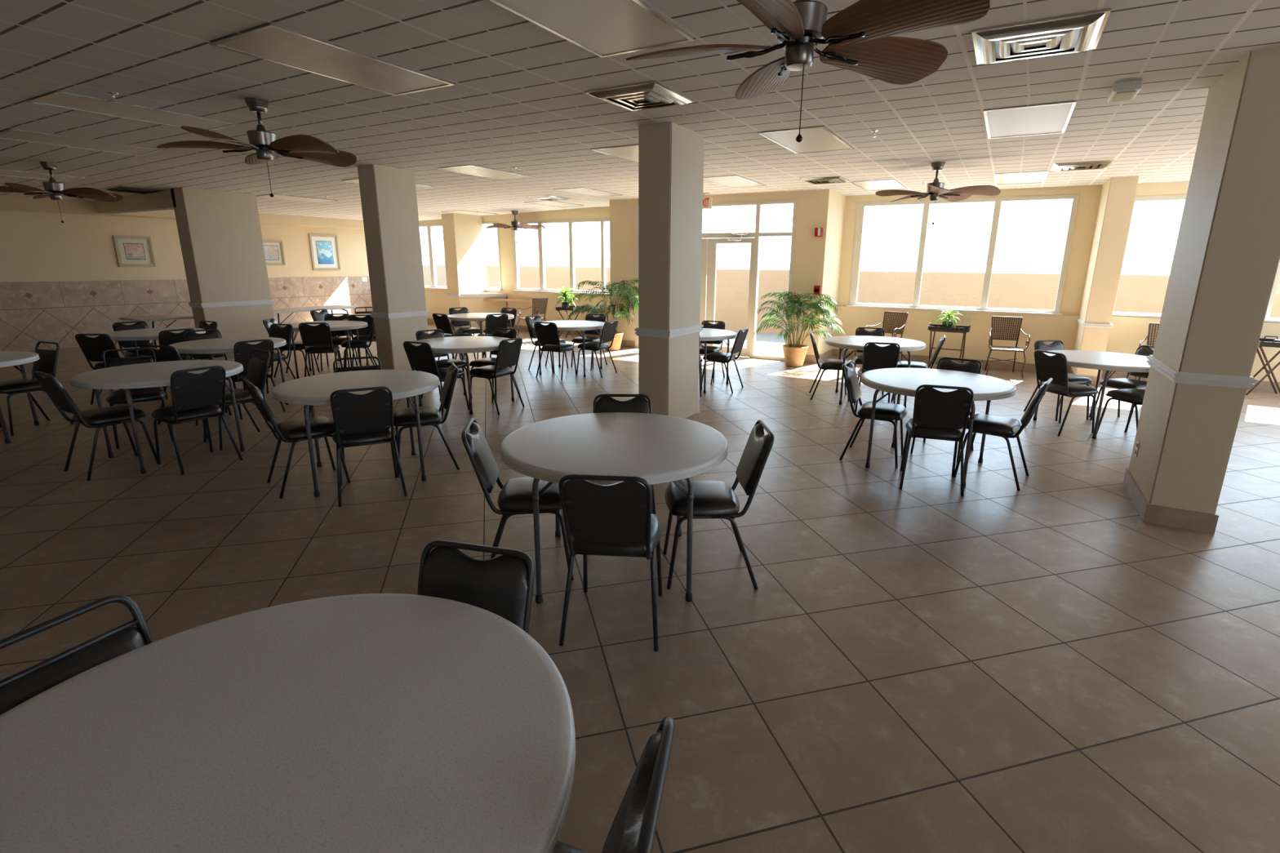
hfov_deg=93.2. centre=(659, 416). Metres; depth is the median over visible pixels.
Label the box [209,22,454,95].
recessed light
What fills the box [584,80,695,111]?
ceiling vent
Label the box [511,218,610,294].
window
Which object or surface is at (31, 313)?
wainscoting
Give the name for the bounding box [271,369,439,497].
round table
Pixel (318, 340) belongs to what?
banquet chair
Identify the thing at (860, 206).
window
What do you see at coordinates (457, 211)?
recessed light
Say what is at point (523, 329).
baseboard
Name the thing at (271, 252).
painting
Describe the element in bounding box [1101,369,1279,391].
baseboard
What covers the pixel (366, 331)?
banquet chair
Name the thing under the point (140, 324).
banquet chair
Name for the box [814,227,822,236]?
fire alarm strobe
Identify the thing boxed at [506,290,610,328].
trim
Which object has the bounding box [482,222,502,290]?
window
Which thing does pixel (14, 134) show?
recessed light
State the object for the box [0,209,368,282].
wall
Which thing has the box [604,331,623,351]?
pot
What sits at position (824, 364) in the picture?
banquet chair
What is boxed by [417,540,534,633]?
banquet chair
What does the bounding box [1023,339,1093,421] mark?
banquet chair
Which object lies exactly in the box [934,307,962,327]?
potted plant
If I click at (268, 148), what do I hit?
ceiling fan
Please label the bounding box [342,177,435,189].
recessed light
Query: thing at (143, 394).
banquet chair
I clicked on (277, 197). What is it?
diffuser
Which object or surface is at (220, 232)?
pillar
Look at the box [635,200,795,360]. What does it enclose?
door
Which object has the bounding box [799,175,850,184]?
ceiling vent
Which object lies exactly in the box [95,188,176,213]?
trim
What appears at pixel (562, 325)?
round table
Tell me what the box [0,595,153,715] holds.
banquet chair
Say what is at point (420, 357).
banquet chair
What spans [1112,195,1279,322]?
window
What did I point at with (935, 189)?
ceiling fan
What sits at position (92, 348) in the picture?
banquet chair
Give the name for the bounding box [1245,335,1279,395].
tray table
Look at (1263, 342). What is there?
tray
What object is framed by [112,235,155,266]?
framed picture
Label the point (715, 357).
banquet chair
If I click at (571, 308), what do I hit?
tray
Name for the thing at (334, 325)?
round table
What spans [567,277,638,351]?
potted palm
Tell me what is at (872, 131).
sprinkler
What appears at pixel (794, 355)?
pot
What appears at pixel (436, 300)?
wall
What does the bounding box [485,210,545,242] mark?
ceiling fan
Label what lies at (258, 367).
banquet chair
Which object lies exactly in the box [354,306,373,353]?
banquet chair
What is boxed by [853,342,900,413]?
banquet chair
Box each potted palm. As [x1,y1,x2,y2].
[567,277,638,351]
[751,290,845,366]
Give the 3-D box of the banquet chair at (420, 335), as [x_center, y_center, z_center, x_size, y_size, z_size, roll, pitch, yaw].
[-2.630,-0.624,7.350,0.535,0.824,0.443,12,18,38]
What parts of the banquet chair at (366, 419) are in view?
leg, leg, backrest, frame, seat, leg, leg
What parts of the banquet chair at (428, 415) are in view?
leg, leg, seat, leg, frame, backrest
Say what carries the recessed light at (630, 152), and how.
in the ceiling
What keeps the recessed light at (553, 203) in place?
in the ceiling
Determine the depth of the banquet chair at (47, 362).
5.97 m
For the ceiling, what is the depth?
4.41 m
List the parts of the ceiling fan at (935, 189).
fan blade, fan blade, fan blade, fan blade, fan blade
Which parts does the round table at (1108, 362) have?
leg, leg, leg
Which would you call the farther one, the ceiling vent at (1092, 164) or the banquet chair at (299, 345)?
the banquet chair at (299, 345)
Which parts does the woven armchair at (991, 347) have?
leg, leg, arm, seat, frame, leg, leg, arm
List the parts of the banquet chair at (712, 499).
leg, leg, seat, leg, leg, frame, backrest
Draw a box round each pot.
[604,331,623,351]
[782,344,808,366]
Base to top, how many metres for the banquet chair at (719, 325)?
0.824 m
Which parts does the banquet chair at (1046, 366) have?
backrest, frame, leg, leg, seat, leg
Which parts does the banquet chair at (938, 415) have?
leg, leg, seat, frame, backrest, leg, leg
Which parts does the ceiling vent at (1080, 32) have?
plate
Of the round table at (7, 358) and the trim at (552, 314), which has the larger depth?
the trim at (552, 314)
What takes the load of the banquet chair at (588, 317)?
on the floor
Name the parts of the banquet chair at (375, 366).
leg, frame, backrest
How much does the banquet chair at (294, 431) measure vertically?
0.824 m
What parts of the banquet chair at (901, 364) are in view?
seat, backrest, frame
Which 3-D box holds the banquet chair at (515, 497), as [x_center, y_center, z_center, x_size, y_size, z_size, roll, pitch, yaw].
[-0.743,0.433,3.266,0.535,0.824,0.443,-2,14,-8]
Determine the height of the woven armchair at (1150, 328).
0.873 m
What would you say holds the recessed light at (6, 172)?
in the ceiling
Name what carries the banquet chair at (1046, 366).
on the floor
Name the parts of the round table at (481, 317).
leg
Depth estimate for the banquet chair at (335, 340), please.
9.47 m
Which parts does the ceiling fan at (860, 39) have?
fan blade, fan blade, fan blade, pull chain, fan blade, fan blade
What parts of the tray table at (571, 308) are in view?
leg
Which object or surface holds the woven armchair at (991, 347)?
on the floor
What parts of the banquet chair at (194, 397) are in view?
leg, leg, seat, frame, backrest, leg, leg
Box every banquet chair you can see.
[0,341,74,435]
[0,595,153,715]
[32,370,157,480]
[75,333,121,404]
[102,346,174,448]
[112,320,159,357]
[141,345,231,426]
[151,365,242,475]
[158,328,195,399]
[183,328,245,389]
[187,320,217,359]
[203,348,279,450]
[225,338,285,419]
[242,378,351,498]
[243,323,295,393]
[262,317,319,377]
[298,322,342,377]
[310,308,357,359]
[320,313,357,371]
[329,386,407,506]
[333,355,381,462]
[340,320,378,367]
[347,314,376,366]
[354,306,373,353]
[393,362,459,476]
[403,341,469,418]
[415,328,472,399]
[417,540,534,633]
[432,313,475,359]
[448,306,480,356]
[461,417,573,581]
[468,337,524,414]
[469,328,519,400]
[476,313,508,359]
[483,307,516,355]
[524,315,568,372]
[533,321,577,380]
[551,715,675,852]
[558,474,662,651]
[570,313,607,368]
[576,320,617,377]
[593,394,656,514]
[662,419,774,590]
[698,335,702,396]
[699,320,725,382]
[702,327,748,392]
[808,330,849,401]
[839,360,906,467]
[853,327,884,395]
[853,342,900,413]
[890,334,946,402]
[898,384,973,497]
[910,356,982,462]
[953,377,1053,490]
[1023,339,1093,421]
[1034,349,1098,436]
[1089,345,1154,429]
[1096,388,1145,434]
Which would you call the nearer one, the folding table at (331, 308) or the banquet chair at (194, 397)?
the banquet chair at (194, 397)
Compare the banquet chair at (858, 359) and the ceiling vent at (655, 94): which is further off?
the banquet chair at (858, 359)
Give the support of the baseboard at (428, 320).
attached to the wall at (436, 300)
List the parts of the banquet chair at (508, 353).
leg, leg, seat, leg, frame, backrest, leg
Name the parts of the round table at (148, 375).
leg, leg, leg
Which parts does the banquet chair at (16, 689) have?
frame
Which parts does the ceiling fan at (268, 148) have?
fan blade, fan blade, fan blade, pull chain, fan blade, fan blade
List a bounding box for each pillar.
[171,186,277,359]
[357,164,429,371]
[441,213,486,330]
[634,121,704,422]
[1068,176,1138,386]
[1122,47,1279,533]
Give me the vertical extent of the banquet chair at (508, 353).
0.824 m
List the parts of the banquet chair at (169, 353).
backrest, frame, leg, leg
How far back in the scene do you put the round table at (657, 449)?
3.00 m
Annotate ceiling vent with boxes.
[103,185,165,193]
[527,195,570,200]
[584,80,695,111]
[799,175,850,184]
[971,8,1111,64]
[1050,159,1115,171]
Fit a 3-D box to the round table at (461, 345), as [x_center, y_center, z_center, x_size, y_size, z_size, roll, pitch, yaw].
[-2.267,-0.507,7.067,1.214,0.737,1.214,7,16,23]
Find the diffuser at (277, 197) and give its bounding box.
[258,195,332,202]
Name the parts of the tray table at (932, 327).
leg, leg, rail, leg, leg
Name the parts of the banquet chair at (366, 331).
frame, backrest, seat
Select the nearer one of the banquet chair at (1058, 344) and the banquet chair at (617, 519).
the banquet chair at (617, 519)
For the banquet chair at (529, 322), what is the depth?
9.38 m
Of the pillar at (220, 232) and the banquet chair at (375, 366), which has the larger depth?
the pillar at (220, 232)
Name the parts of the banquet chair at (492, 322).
seat, backrest, frame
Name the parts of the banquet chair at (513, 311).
backrest, frame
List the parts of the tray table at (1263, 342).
leg, leg, leg, leg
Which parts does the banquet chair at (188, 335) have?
backrest, frame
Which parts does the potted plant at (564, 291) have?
pot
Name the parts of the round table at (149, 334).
leg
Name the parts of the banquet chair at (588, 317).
leg, seat, backrest, frame, leg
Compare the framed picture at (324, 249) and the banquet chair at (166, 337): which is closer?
the banquet chair at (166, 337)
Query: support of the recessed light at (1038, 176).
in the ceiling
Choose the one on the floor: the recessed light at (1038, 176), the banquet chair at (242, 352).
the banquet chair at (242, 352)
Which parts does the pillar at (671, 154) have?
chair rail, baseboard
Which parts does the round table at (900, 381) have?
leg, leg, leg, leg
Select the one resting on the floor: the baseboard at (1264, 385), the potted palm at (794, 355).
the potted palm at (794, 355)
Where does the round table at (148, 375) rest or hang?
on the floor
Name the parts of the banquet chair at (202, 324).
backrest, frame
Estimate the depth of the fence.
18.16 m
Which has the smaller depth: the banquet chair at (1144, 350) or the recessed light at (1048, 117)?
the recessed light at (1048, 117)
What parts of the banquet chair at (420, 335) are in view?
backrest, frame, seat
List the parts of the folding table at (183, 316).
leg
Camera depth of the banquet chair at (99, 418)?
4.64 m
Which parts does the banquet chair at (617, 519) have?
leg, leg, backrest, frame, seat, leg, leg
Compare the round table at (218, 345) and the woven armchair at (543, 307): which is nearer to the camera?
the round table at (218, 345)
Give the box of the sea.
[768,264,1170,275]
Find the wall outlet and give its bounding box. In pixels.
[1133,440,1139,457]
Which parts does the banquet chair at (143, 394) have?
leg, backrest, frame, seat, leg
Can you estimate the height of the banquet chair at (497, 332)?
0.824 m
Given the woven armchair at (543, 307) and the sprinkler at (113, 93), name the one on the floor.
the woven armchair at (543, 307)
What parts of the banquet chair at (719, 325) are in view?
seat, backrest, frame, leg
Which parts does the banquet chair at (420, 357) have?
backrest, frame, seat, leg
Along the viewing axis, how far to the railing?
33.60 m
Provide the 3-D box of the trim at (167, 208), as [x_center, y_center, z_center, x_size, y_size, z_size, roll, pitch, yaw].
[-9.151,-3.554,10.465,3.530,0.015,0.120,8,16,28]
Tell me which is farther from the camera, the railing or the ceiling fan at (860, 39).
the railing
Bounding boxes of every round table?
[0,351,39,444]
[0,593,575,852]
[70,360,244,474]
[97,327,205,390]
[168,337,288,417]
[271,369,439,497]
[280,320,368,378]
[335,313,377,364]
[410,336,514,414]
[447,312,514,359]
[500,412,728,603]
[532,320,604,377]
[699,328,736,393]
[824,335,925,408]
[860,368,1016,487]
[1032,350,1150,439]
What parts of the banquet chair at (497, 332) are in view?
seat, leg, backrest, frame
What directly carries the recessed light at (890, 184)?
in the ceiling
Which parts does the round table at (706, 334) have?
leg, leg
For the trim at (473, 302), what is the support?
attached to the wall at (436, 300)
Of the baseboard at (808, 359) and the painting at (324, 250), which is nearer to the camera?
the baseboard at (808, 359)
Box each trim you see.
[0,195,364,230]
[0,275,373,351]
[84,207,173,214]
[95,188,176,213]
[459,292,509,330]
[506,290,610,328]
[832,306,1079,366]
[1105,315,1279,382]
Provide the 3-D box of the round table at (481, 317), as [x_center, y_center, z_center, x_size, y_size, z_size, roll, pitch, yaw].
[-3.091,-1.391,10.511,1.122,0.737,1.122,8,16,28]
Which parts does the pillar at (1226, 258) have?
baseboard, chair rail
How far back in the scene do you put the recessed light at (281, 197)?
10.84 m
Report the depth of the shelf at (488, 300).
14.46 m
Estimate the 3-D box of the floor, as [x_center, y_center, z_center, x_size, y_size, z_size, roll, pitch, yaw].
[-1.785,0.346,5.468,22.600,0.120,15.750,8,16,28]
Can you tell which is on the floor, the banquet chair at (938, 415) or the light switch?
the banquet chair at (938, 415)
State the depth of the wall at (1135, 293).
13.12 m
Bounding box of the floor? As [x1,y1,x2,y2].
[0,323,1279,852]
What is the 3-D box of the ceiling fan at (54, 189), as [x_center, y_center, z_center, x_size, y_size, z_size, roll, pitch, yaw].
[-7.323,-2.716,7.348,1.313,0.684,1.311,8,16,28]
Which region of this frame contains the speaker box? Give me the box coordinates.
[1106,79,1142,102]
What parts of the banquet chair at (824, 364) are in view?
leg, backrest, frame, leg, seat, leg, leg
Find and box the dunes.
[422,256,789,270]
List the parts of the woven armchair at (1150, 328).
arm, frame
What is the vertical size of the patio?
0.120 m
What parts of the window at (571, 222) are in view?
sill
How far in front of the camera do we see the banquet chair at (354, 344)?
8.94 m
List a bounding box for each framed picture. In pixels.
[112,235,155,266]
[262,240,285,265]
[308,234,341,270]
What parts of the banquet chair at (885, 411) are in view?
frame, backrest, leg, leg, seat, leg, leg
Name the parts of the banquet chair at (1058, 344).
leg, frame, backrest, leg, seat, leg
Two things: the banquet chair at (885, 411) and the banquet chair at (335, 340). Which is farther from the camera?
the banquet chair at (335, 340)
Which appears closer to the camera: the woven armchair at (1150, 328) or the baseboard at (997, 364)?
the woven armchair at (1150, 328)
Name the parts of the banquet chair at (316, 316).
frame, backrest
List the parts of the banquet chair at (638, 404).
backrest, frame, leg, leg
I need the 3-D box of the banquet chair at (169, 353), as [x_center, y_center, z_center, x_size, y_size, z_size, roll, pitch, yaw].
[-4.867,-0.358,6.228,0.443,0.824,0.535,2,14,6]
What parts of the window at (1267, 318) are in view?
sill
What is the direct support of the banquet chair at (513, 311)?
on the floor
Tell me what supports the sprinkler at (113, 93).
attached to the ceiling
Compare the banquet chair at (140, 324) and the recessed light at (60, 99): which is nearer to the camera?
the recessed light at (60, 99)
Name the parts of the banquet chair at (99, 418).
backrest, frame, leg, leg, seat, leg, leg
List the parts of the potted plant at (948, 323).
pot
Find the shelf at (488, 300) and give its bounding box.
[483,298,538,302]
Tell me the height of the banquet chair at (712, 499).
0.824 m
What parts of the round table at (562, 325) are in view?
leg, leg, leg, leg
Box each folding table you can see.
[119,313,193,348]
[272,305,358,326]
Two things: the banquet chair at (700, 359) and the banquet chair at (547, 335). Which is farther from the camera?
the banquet chair at (547, 335)
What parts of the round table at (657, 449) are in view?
leg, leg, leg, leg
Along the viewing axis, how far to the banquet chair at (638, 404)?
3.86 m
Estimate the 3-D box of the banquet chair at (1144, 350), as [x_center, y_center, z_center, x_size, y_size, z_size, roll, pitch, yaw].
[5.054,-0.328,6.461,0.535,0.824,0.443,-4,15,-18]
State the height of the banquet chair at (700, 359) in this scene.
0.824 m
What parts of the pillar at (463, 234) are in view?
chair rail, baseboard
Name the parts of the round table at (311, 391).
leg, leg, leg, leg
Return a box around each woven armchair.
[516,297,547,336]
[862,311,908,360]
[984,315,1030,377]
[1134,322,1159,380]
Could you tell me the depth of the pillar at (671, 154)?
5.58 m
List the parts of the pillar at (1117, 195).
baseboard, chair rail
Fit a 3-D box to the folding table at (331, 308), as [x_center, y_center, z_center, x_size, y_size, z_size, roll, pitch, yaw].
[-7.068,-1.827,12.159,0.720,0.701,1.800,8,16,28]
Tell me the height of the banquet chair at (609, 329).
0.824 m
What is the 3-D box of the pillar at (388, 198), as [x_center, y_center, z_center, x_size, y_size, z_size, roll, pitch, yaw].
[-3.567,-1.875,8.213,0.377,2.800,0.672,8,16,28]
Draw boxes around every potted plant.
[552,286,577,309]
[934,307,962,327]
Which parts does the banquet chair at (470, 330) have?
backrest, frame, seat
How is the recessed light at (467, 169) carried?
in the ceiling
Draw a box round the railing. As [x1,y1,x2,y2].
[421,246,440,257]
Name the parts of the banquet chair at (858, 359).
seat, backrest, frame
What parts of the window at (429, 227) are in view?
sill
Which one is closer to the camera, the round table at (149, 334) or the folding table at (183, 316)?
the round table at (149, 334)
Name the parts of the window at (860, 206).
sill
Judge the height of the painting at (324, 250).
0.561 m
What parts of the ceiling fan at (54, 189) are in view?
fan blade, fan blade, fan blade, fan blade, fan blade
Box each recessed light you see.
[0,128,164,155]
[0,168,85,181]
[26,90,238,130]
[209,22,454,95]
[256,193,338,203]
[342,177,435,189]
[436,164,534,179]
[440,209,498,215]
[488,0,694,57]
[524,200,584,207]
[552,186,622,196]
[591,143,638,163]
[703,174,766,187]
[757,125,853,154]
[850,178,906,191]
[983,100,1076,138]
[994,170,1048,184]
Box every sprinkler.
[106,91,119,101]
[871,129,878,137]
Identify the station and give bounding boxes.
[813,285,820,294]
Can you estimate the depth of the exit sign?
10.31 m
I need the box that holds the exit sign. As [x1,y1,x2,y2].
[702,192,711,208]
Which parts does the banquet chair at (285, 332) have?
leg, seat, backrest, frame, leg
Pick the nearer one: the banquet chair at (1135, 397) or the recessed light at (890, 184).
the banquet chair at (1135, 397)
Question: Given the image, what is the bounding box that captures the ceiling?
[0,0,1279,221]
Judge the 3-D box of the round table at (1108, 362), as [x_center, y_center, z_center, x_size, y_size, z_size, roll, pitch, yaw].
[4.567,-0.247,6.287,1.174,0.737,1.174,-2,15,-11]
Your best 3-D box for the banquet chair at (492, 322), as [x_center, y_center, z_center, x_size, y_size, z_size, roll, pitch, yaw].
[-2.769,-1.309,10.034,0.443,0.824,0.535,-10,18,-35]
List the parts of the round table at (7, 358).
leg, leg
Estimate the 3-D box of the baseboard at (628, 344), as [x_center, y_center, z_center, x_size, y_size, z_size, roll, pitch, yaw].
[-0.747,-1.467,12.121,0.595,0.130,0.015,8,16,28]
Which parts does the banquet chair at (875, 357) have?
leg, seat, backrest, frame, leg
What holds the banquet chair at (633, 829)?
on the floor
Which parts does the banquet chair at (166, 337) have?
backrest, frame, seat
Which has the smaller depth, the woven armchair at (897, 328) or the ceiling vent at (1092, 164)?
the ceiling vent at (1092, 164)
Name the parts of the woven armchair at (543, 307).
arm, frame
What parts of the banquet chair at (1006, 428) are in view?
leg, leg, seat, leg, leg, frame, backrest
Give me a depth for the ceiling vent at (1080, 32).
3.08 m
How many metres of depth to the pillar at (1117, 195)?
8.34 m
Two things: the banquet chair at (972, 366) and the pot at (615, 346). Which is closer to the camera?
the banquet chair at (972, 366)
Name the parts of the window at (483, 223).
sill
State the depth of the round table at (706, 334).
7.85 m
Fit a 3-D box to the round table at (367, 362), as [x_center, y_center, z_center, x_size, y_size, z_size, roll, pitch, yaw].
[-4.845,-1.313,10.143,1.172,0.737,1.172,8,16,28]
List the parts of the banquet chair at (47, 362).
leg, seat, leg, backrest, frame, leg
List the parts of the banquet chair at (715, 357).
leg, leg, seat, leg, frame, leg, backrest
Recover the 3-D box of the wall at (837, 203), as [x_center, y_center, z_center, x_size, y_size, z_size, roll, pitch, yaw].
[2.975,-2.459,10.617,0.180,2.860,1.150,8,16,28]
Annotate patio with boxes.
[720,331,785,349]
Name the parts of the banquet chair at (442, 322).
backrest, frame, seat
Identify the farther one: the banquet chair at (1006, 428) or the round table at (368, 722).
the banquet chair at (1006, 428)
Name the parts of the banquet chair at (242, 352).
leg, seat, frame, backrest, leg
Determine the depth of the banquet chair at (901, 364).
7.29 m
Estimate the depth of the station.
9.98 m
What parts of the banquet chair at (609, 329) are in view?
leg, leg, seat, leg, frame, backrest, leg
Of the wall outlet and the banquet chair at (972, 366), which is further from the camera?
the banquet chair at (972, 366)
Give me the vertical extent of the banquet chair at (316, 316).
0.824 m
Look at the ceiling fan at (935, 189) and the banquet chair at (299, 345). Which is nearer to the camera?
the ceiling fan at (935, 189)
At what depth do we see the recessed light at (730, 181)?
8.77 m
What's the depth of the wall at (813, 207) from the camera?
10.15 m
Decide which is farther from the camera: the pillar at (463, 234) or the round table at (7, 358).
the pillar at (463, 234)
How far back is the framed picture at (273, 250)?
14.27 m
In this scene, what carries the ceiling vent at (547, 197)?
in the ceiling
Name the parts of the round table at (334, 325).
leg, leg, leg, leg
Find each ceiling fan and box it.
[0,161,123,222]
[156,97,356,197]
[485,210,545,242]
[626,0,990,142]
[875,161,1000,224]
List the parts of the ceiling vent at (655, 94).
plate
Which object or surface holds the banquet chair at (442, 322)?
on the floor
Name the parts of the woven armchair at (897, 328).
frame, arm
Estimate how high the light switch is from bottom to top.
0.120 m
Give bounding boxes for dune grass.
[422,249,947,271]
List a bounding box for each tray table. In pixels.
[555,303,581,337]
[928,322,970,365]
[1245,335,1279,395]
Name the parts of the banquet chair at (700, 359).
leg, leg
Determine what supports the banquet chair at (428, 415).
on the floor
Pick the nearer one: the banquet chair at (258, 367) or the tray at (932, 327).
the banquet chair at (258, 367)
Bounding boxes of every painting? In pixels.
[123,243,146,259]
[263,245,279,260]
[315,240,333,263]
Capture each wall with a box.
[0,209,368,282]
[418,206,609,318]
[422,265,1279,334]
[608,189,831,355]
[820,190,845,354]
[837,181,1275,322]
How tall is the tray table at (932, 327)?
0.728 m
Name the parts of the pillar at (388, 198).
chair rail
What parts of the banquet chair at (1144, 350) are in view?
leg, leg, seat, frame, backrest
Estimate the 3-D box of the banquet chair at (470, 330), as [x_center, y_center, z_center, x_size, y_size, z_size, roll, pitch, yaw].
[-3.497,-1.542,10.925,0.443,0.824,0.535,-13,20,-42]
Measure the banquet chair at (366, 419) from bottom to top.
0.824 m
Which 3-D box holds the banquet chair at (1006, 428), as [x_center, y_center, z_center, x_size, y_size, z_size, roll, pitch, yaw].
[2.683,0.089,4.737,0.535,0.824,0.443,12,18,37]
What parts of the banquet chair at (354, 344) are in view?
leg, leg, seat, leg, frame, backrest, leg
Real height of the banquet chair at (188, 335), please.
0.824 m
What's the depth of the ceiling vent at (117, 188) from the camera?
9.35 m
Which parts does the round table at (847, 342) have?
leg, leg, leg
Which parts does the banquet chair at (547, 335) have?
leg, backrest, frame, leg, seat, leg, leg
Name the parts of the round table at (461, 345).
leg, leg, leg, leg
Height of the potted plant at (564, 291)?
0.478 m
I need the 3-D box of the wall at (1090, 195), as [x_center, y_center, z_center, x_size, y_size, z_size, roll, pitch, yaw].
[7.500,-1.930,8.698,9.660,2.860,0.180,8,16,28]
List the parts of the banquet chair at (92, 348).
leg, backrest, frame, seat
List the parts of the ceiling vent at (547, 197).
vent frame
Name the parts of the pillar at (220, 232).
chair rail, baseboard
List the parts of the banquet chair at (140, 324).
backrest, seat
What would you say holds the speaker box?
attached to the ceiling
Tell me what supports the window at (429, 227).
in the wall at (436, 300)
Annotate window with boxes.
[418,223,447,288]
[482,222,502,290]
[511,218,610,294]
[846,194,1079,315]
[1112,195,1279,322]
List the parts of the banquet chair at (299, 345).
backrest, frame, leg, leg, seat, leg, leg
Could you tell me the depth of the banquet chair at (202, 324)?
8.19 m
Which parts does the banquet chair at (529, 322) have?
frame, backrest, leg, leg, seat, leg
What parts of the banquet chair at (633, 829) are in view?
seat, backrest, frame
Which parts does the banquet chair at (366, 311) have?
frame, backrest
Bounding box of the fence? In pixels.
[902,261,916,271]
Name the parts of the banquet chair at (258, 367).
leg, leg, seat, leg, backrest, frame, leg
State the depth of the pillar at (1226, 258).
3.69 m
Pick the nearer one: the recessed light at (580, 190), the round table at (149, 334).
the round table at (149, 334)
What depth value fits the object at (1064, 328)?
10.01 m
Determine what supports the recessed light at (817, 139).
in the ceiling
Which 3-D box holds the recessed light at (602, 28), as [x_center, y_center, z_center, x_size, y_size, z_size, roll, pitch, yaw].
[-0.368,-1.919,2.850,0.598,0.012,1.195,8,16,28]
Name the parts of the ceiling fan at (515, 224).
fan blade, fan blade, fan blade, fan blade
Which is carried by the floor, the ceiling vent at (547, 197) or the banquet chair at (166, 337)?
the banquet chair at (166, 337)
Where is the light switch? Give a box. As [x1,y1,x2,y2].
[361,276,367,281]
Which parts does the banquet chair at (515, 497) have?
backrest, frame, leg, leg, seat, leg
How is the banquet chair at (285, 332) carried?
on the floor
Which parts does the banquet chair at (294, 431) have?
backrest, frame, leg, leg, seat, leg, leg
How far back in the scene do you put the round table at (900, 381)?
4.87 m
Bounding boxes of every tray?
[555,303,581,311]
[928,322,970,332]
[1257,335,1279,347]
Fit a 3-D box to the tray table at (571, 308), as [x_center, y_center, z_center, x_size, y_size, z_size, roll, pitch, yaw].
[-1.966,-2.062,13.185,0.421,0.748,0.522,4,15,14]
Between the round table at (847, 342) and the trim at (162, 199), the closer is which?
the round table at (847, 342)
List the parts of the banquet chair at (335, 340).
leg, backrest, frame, seat, leg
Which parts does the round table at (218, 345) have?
leg, leg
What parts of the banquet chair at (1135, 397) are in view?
leg, seat, leg, leg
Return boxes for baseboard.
[426,318,435,323]
[511,324,599,337]
[620,340,635,347]
[804,348,833,364]
[832,348,1071,373]
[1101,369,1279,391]
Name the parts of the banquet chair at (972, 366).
leg, backrest, frame, leg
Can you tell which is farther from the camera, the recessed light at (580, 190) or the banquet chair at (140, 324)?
the recessed light at (580, 190)
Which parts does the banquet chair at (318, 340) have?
leg, leg, backrest, frame, seat, leg, leg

